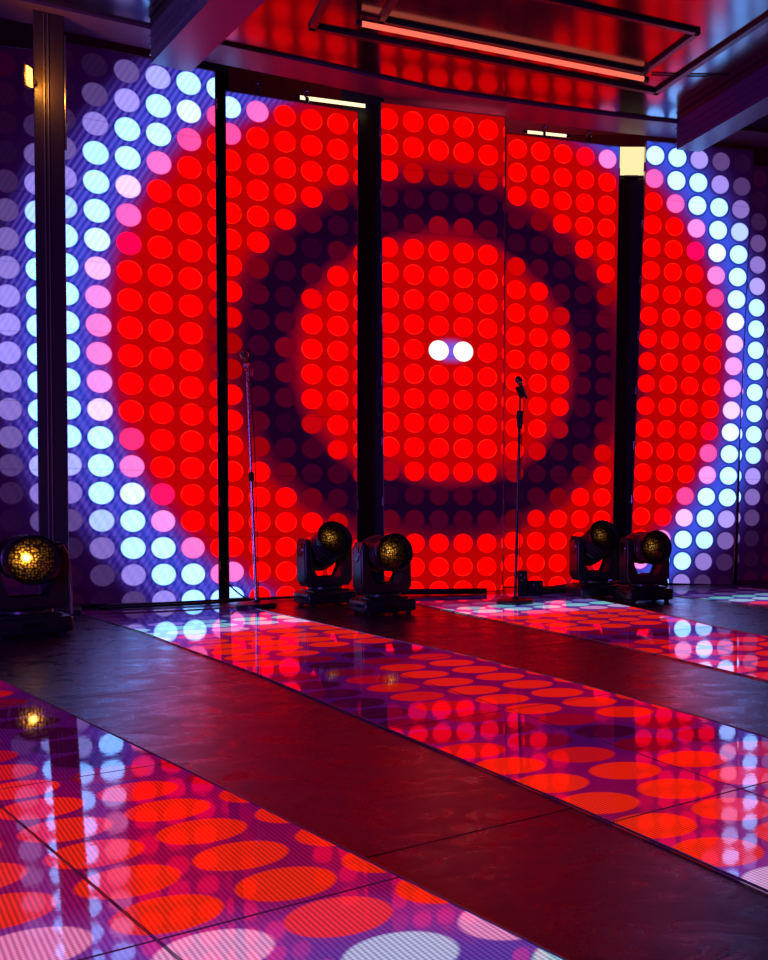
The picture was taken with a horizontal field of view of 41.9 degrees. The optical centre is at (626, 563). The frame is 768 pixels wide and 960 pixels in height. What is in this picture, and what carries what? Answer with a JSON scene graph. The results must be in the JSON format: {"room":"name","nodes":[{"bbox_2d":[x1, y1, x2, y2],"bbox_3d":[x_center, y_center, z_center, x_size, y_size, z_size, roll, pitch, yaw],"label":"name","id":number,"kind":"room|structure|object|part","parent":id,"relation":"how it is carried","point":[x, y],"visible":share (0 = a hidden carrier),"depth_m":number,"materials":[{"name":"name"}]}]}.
{"room":"entertainment venue","nodes":[
{"label":"entertainment venue","id":0,"kind":"room"},
{"bbox_2d":[0,18,634,134],"bbox_3d":[-0.688,-4.145,3.660,13.600,0.100,13.100,0,4,0],"label":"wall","id":1,"kind":"structure","parent":0,"point":[12,33],"depth_m":8.88,"materials":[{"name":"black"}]},
{"bbox_2d":[0,580,767,959],"bbox_3d":[-0.751,0.426,5.746,13.500,0.120,12.600,0,4,0],"label":"floor","id":2,"kind":"structure","parent":0,"point":[574,883],"depth_m":2.73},
{"bbox_2d":[0,46,38,594],"bbox_3d":[-4.350,-1.578,6.418,0.949,3.726,0.089,1,4,-11],"label":"screen panel","id":3,"kind":"object","parent":2,"relation":"on","point":[18,350],"visible":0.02,"depth_m":6.42,"materials":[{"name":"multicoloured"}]},
{"bbox_3d":[-4.348,-1.577,6.404,0.931,3.726,0.060,1,4,-11],"label":"frame","id":4,"kind":"part","parent":3,"relation":"part of","materials":[{"name":"black metal"}]},
{"bbox_2d":[0,534,75,640],"bbox_3d":[-3.293,0.115,5.215,0.453,0.561,0.418,-4,6,-43],"label":"light","id":5,"kind":"object","parent":2,"relation":"on","point":[25,559],"visible":1,"depth_m":5.12,"materials":[{"name":"black plastic"}]},
{"bbox_2d":[33,9,80,614],"bbox_3d":[-3.678,-1.561,6.078,0.300,3.780,0.300,0,4,-30],"label":"column","id":6,"kind":"object","parent":2,"relation":"on","point":[49,38],"visible":0.94,"depth_m":6.01,"materials":[{"name":"grey metal"}]},
{"bbox_2d":[22,63,36,89],"bbox_3d":[-3.657,-2.977,5.829,0.034,0.135,0.115,0,4,0],"label":"lamp","id":7,"kind":"object","parent":6,"relation":"attached to","point":[28,81],"visible":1,"depth_m":5.78,"materials":[{"name":"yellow glass"}]},
{"bbox_2d":[26,65,32,87],"bbox_3d":[-3.646,-2.975,5.801,0.012,0.115,0.050,0,4,0],"label":"diffuser","id":8,"kind":"object","parent":7,"relation":"attached to","point":[29,77],"depth_m":5.79,"materials":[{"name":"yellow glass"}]},
{"bbox_3d":[-3.666,-1.567,6.005,0.006,3.700,0.010,0,4,-30],"label":"rail","id":9,"kind":"part","parent":6,"relation":"part of","materials":[{"name":"black metal"}]},
{"bbox_3d":[-3.647,-1.567,6.016,0.006,3.700,0.010,0,4,-30],"label":"rail","id":10,"kind":"part","parent":6,"relation":"part of","materials":[{"name":"black metal"}]},
{"bbox_2d":[65,41,219,604],"bbox_3d":[-3.357,-1.582,6.598,0.964,3.726,0.088,-1,5,-26],"label":"screen panel","id":11,"kind":"object","parent":2,"relation":"on","point":[141,173],"visible":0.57,"depth_m":6.56,"materials":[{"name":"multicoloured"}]},
{"bbox_2d":[99,596,293,609],"bbox_3d":[-2.913,0.271,6.778,1.487,0.024,0.085,-3,5,-33],"label":"cable","id":12,"kind":"object","parent":2,"relation":"on","point":[281,597],"visible":0.79,"depth_m":6.64,"materials":[{"name":"black rubber"}]},
{"bbox_2d":[104,597,248,606],"bbox_3d":[-3.101,0.265,6.586,0.912,0.016,0.050,-2,5,-31],"label":"cable","id":13,"kind":"object","parent":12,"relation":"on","point":[151,603],"visible":1,"depth_m":6.55,"materials":[{"name":"black rubber"}]},
{"bbox_2d":[197,61,228,593],"bbox_3d":[-3.174,-2.038,7.353,0.310,4.550,0.150,-2,5,-24],"label":"support post","id":14,"kind":"object","parent":2,"relation":"on","point":[222,71],"visible":0.09,"depth_m":7.33,"materials":[{"name":"grey metal"}]},
{"bbox_3d":[-3.181,0.221,7.516,0.310,0.020,0.150,-2,5,-24],"label":"plate","id":15,"kind":"part","parent":14,"relation":"part of","materials":[{"name":"black metal"}]},
{"bbox_2d":[223,578,244,597],"bbox_3d":[-2.882,0.189,7.014,0.351,0.156,0.130,2,4,21],"label":"cable","id":16,"kind":"object","parent":2,"relation":"on","point":[227,582],"visible":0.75,"depth_m":6.94,"materials":[{"name":"black rubber"}]},
{"bbox_2d":[236,362,276,608],"bbox_3d":[-2.563,-0.539,6.529,0.270,1.681,0.270,0,4,0],"label":"microphone stand","id":17,"kind":"object","parent":2,"relation":"on","point":[259,604],"visible":1,"depth_m":6.52,"materials":[{"name":"grey metal"}]},
{"bbox_2d":[240,350,248,362],"bbox_3d":[-2.576,-1.388,6.401,0.057,0.083,0.206,-2,4,-22],"label":"microphone","id":18,"kind":"object","parent":17,"relation":"attached to","point":[244,354],"visible":1,"depth_m":6.32,"materials":[{"name":"black plastic"}]},
{"bbox_2d":[240,350,247,358],"bbox_3d":[-2.549,-1.396,6.332,0.054,0.054,0.060,-1,-10,-17],"label":"grille","id":19,"kind":"object","parent":18,"relation":"attached to","point":[243,354],"depth_m":6.31,"materials":[{"name":"grey metal"}]},
{"bbox_2d":[0,679,568,959],"bbox_3d":[-2.317,0.556,3.008,8.081,0.007,1.017,4,6,43],"label":"floor strip","id":20,"kind":"object","parent":2,"relation":"on","point":[112,848],"visible":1,"depth_m":1.92,"materials":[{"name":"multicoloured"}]},
{"bbox_2d":[224,90,358,597],"bbox_3d":[-2.542,-1.602,7.257,0.957,3.726,0.089,0,4,-21],"label":"screen panel","id":21,"kind":"object","parent":2,"relation":"on","point":[291,183],"visible":0.96,"depth_m":7.21,"materials":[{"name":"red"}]},
{"bbox_2d":[255,77,262,95],"bbox_3d":[-2.728,-3.531,7.047,0.060,0.166,0.039,0,4,0],"label":"clamp","id":22,"kind":"object","parent":21,"relation":"on","point":[258,83],"visible":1,"depth_m":7.04,"materials":[{"name":"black metal"}]},
{"bbox_2d":[304,85,311,103],"bbox_3d":[-2.408,-3.533,7.168,0.060,0.166,0.039,0,4,0],"label":"clamp","id":23,"kind":"object","parent":21,"relation":"on","point":[307,91],"visible":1,"depth_m":7.16,"materials":[{"name":"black metal"}]},
{"bbox_2d":[293,521,356,607],"bbox_3d":[-2.123,-0.006,6.704,0.421,0.595,0.432,-4,6,-42],"label":"light","id":24,"kind":"object","parent":2,"relation":"on","point":[331,544],"visible":0.99,"depth_m":6.61,"materials":[{"name":"black plastic"}]},
{"bbox_2d":[342,89,383,581],"bbox_3d":[-2.094,-2.057,7.652,0.370,4.550,0.150,-1,4,-15],"label":"support post","id":25,"kind":"object","parent":2,"relation":"on","point":[370,403],"visible":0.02,"depth_m":7.62,"materials":[{"name":"grey metal"}]},
{"bbox_2d":[349,533,415,616],"bbox_3d":[-1.597,0.060,6.231,0.421,0.534,0.397,-3,5,-39],"label":"light","id":26,"kind":"object","parent":2,"relation":"on","point":[393,552],"visible":1,"depth_m":6.12,"materials":[{"name":"black plastic"}]},
{"bbox_3d":[-1.755,0.267,6.135,0.036,0.025,0.141,-3,5,-39],"label":"handle","id":27,"kind":"part","parent":26,"relation":"part of","materials":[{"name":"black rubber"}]},
{"bbox_2d":[350,588,486,594],"bbox_3d":[-1.783,0.218,7.357,1.389,0.053,0.103,-1,4,-13],"label":"cable","id":28,"kind":"object","parent":2,"relation":"on","point":[416,591],"visible":0.45,"depth_m":7.39,"materials":[{"name":"black rubber"}]},
{"bbox_2d":[81,607,767,892],"bbox_3d":[-0.715,0.509,3.723,1.079,0.007,7.751,-3,5,-41],"label":"floor strip","id":29,"kind":"object","parent":2,"relation":"on","point":[695,787],"visible":0.94,"depth_m":3.19,"materials":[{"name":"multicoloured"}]},
{"bbox_3d":[-0.236,0.502,3.819,0.202,0.005,7.276,-3,5,-39],"label":"edge trim","id":30,"kind":"part","parent":29,"relation":"part of","materials":[{"name":"black metal"}]},
{"bbox_2d":[380,102,505,590],"bbox_3d":[-1.440,-1.634,7.494,0.960,3.726,0.089,0,6,-15],"label":"screen panel","id":31,"kind":"object","parent":2,"relation":"on","point":[442,192],"visible":0.93,"depth_m":7.45,"materials":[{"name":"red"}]},
{"bbox_2d":[496,386,533,604],"bbox_3d":[-0.799,-0.485,6.783,0.270,1.547,0.270,0,4,0],"label":"microphone stand","id":32,"kind":"object","parent":2,"relation":"on","point":[515,600],"visible":1,"depth_m":6.77,"materials":[{"name":"grey metal"}]},
{"bbox_2d":[515,376,527,398],"bbox_3d":[-0.742,-1.240,6.685,0.057,0.148,0.177,1,4,9],"label":"microphone","id":33,"kind":"object","parent":32,"relation":"attached to","point":[518,379],"visible":1,"depth_m":6.64,"materials":[{"name":"black plastic"}]},
{"bbox_2d":[515,376,522,384],"bbox_3d":[-0.752,-1.282,6.625,0.054,0.054,0.060,1,-34,16],"label":"grille","id":34,"kind":"object","parent":33,"relation":"attached to","point":[518,379],"depth_m":6.61,"materials":[{"name":"grey metal"}]},
{"bbox_2d":[503,133,619,586],"bbox_3d":[-0.565,-1.666,8.055,0.981,3.726,0.090,0,4,-15],"label":"screen panel","id":35,"kind":"object","parent":2,"relation":"on","point":[562,195],"visible":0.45,"depth_m":8.01,"materials":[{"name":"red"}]},
{"bbox_2d":[541,124,547,136],"bbox_3d":[-0.680,-3.596,7.882,0.060,0.166,0.039,0,4,0],"label":"clamp","id":36,"kind":"object","parent":35,"relation":"on","point":[544,126],"visible":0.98,"depth_m":7.87,"materials":[{"name":"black metal"}]},
{"bbox_2d":[586,129,592,142],"bbox_3d":[-0.313,-3.596,7.981,0.060,0.166,0.039,0,4,0],"label":"clamp","id":37,"kind":"object","parent":35,"relation":"on","point":[588,137],"visible":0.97,"depth_m":7.97,"materials":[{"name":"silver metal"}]},
{"bbox_2d":[415,592,767,680],"bbox_3d":[0.860,0.455,4.524,1.283,0.007,7.131,-3,5,-35],"label":"floor strip","id":38,"kind":"object","parent":2,"relation":"on","point":[743,653],"visible":0.86,"depth_m":5.56,"materials":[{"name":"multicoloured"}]},
{"bbox_2d":[517,570,542,596],"bbox_3d":[-0.742,0.151,7.332,0.195,0.200,0.106,-1,4,-14],"label":"box","id":39,"kind":"object","parent":38,"relation":"on","point":[526,587],"visible":0.89,"depth_m":7.31,"materials":[{"name":"black plastic"}]},
{"bbox_3d":[1.116,0.437,4.778,0.106,0.005,6.696,-2,5,-31],"label":"edge trim","id":40,"kind":"part","parent":38,"relation":"part of","materials":[{"name":"black metal"}]},
{"bbox_2d":[566,520,621,598],"bbox_3d":[-0.241,-0.040,7.240,0.421,0.595,0.432,-2,5,-30],"label":"light","id":41,"kind":"object","parent":2,"relation":"on","point":[601,541],"visible":1,"depth_m":7.15,"materials":[{"name":"black plastic"}]},
{"bbox_2d":[543,580,667,594],"bbox_3d":[-0.206,0.184,7.833,1.219,0.073,0.258,-2,5,-32],"label":"cable","id":42,"kind":"object","parent":2,"relation":"on","point":[561,588],"visible":0.25,"depth_m":7.57,"materials":[{"name":"black rubber"}]},
{"bbox_2d":[612,178,642,579],"bbox_3d":[0.018,-1.595,8.427,0.390,3.530,0.150,0,4,-6],"label":"support post","id":43,"kind":"object","parent":2,"relation":"on","point":[630,189],"visible":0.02,"depth_m":8.35,"materials":[{"name":"grey metal"}]},
{"bbox_2d":[620,147,644,177],"bbox_3d":[0.040,-3.486,8.252,0.270,0.264,0.075,0,4,0],"label":"lamp","id":44,"kind":"object","parent":43,"relation":"on","point":[631,158],"visible":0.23,"depth_m":8.22,"materials":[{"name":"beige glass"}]},
{"bbox_2d":[615,530,672,603],"bbox_3d":[0.135,0.012,6.988,0.421,0.530,0.395,-2,5,-25],"label":"light","id":45,"kind":"object","parent":2,"relation":"on","point":[654,547],"visible":1,"depth_m":6.88,"materials":[{"name":"black plastic"}]},
{"bbox_2d":[630,140,753,584],"bbox_3d":[0.548,-1.682,8.212,1.057,3.755,0.135,0,4,-9],"label":"screen panel","id":46,"kind":"object","parent":2,"relation":"on","point":[696,206],"visible":0.93,"depth_m":8.16,"materials":[{"name":"led display"},{"name":"glass"},{"name":"plastic"}]},
{"bbox_2d":[673,587,767,606],"bbox_3d":[2.362,0.384,5.570,1.084,0.007,5.813,-3,5,-37],"label":"floor strip","id":47,"kind":"object","parent":2,"relation":"on","point":[749,596],"visible":0.84,"depth_m":7.40,"materials":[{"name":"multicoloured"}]},
{"bbox_3d":[1.937,0.399,5.339,0.127,0.005,5.668,-3,5,-37],"label":"edge trim","id":48,"kind":"part","parent":47,"relation":"part of","materials":[{"name":"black metal"}]},
{"bbox_2d":[734,164,767,580],"bbox_3d":[1.493,-1.708,8.758,1.004,3.726,0.088,-1,4,-17],"label":"screen panel","id":49,"kind":"object","parent":2,"relation":"on","point":[751,539],"visible":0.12,"depth_m":8.64,"materials":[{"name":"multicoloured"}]},
{"bbox_2d":[36,0,767,129],"bbox_3d":[-0.715,-3.253,2.973,13.350,0.050,11.400,0,4,0],"label":"ceiling","id":50,"kind":"structure","parent":0,"point":[276,26],"depth_m":6.30,"materials":[{"name":"black metal"}]},
{"bbox_2d":[148,0,265,71],"bbox_3d":[-0.449,-3.150,3.450,0.245,0.222,7.535,-4,6,-42],"label":"ceiling beam","id":51,"kind":"structure","parent":50,"relation":"attached to","point":[186,32],"depth_m":5.77,"materials":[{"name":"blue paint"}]},
{"bbox_2d":[295,94,369,108],"bbox_3d":[-2.260,-3.557,7.313,0.547,0.035,0.035,-1,4,-19],"label":"recessed light","id":52,"kind":"object","parent":50,"relation":"in","point":[298,97],"visible":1,"depth_m":7.31,"materials":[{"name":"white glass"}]},
{"bbox_2d":[0,0,767,146],"bbox_3d":[-0.905,-3.532,6.888,14.238,0.080,1.281,-1,4,-20],"label":"trim","id":53,"kind":"structure","parent":50,"relation":"attached to","point":[80,22],"depth_m":6.93,"materials":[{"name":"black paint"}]},
{"bbox_2d":[308,0,767,95],"bbox_3d":[-0.181,-3.390,5.389,2.468,0.022,3.178,-2,5,-31],"label":"trim","id":54,"kind":"structure","parent":50,"relation":"attached to","point":[313,26],"depth_m":6.46,"materials":[{"name":"grey"}]},
{"bbox_2d":[378,0,700,75],"bbox_3d":[-0.549,-3.442,6.091,1.940,0.022,0.709,-2,5,-23],"label":"trim","id":55,"kind":"structure","parent":50,"relation":"attached to","point":[693,33],"depth_m":6.16,"materials":[{"name":"grey"}]},
{"bbox_2d":[356,14,648,82],"bbox_3d":[-0.773,-3.443,6.367,2.019,0.080,0.042,-2,5,-24],"label":"lamp","id":56,"kind":"object","parent":55,"relation":"attached to","point":[359,23],"visible":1,"depth_m":6.31,"materials":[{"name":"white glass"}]},
{"bbox_2d":[523,129,570,137],"bbox_3d":[-0.674,-3.640,8.043,0.402,0.030,0.030,-1,4,-15],"label":"recessed light","id":57,"kind":"object","parent":50,"relation":"in","point":[524,131],"visible":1,"depth_m":8.04,"materials":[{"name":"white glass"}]},
{"bbox_2d":[652,74,729,76],"bbox_3d":[0.460,-3.494,6.798,0.561,0.012,0.027,0,4,-1],"label":"cable","id":58,"kind":"object","parent":50,"relation":"attached to","point":[652,74],"visible":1,"depth_m":6.80,"materials":[{"name":"black rubber"}]},
{"bbox_2d":[675,64,767,151],"bbox_3d":[2.344,-3.212,4.425,0.202,0.222,7.550,-2,5,-29],"label":"ceiling beam","id":59,"kind":"structure","parent":50,"relation":"attached to","point":[745,102],"depth_m":7.12,"materials":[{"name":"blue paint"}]},
{"bbox_2d":[531,135,767,178],"bbox_3d":[-0.743,-2.271,10.313,13.500,4.600,0.100,0,4,0],"label":"wall","id":60,"kind":"structure","parent":0,"point":[760,156],"depth_m":10.10,"materials":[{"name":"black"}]}
]}

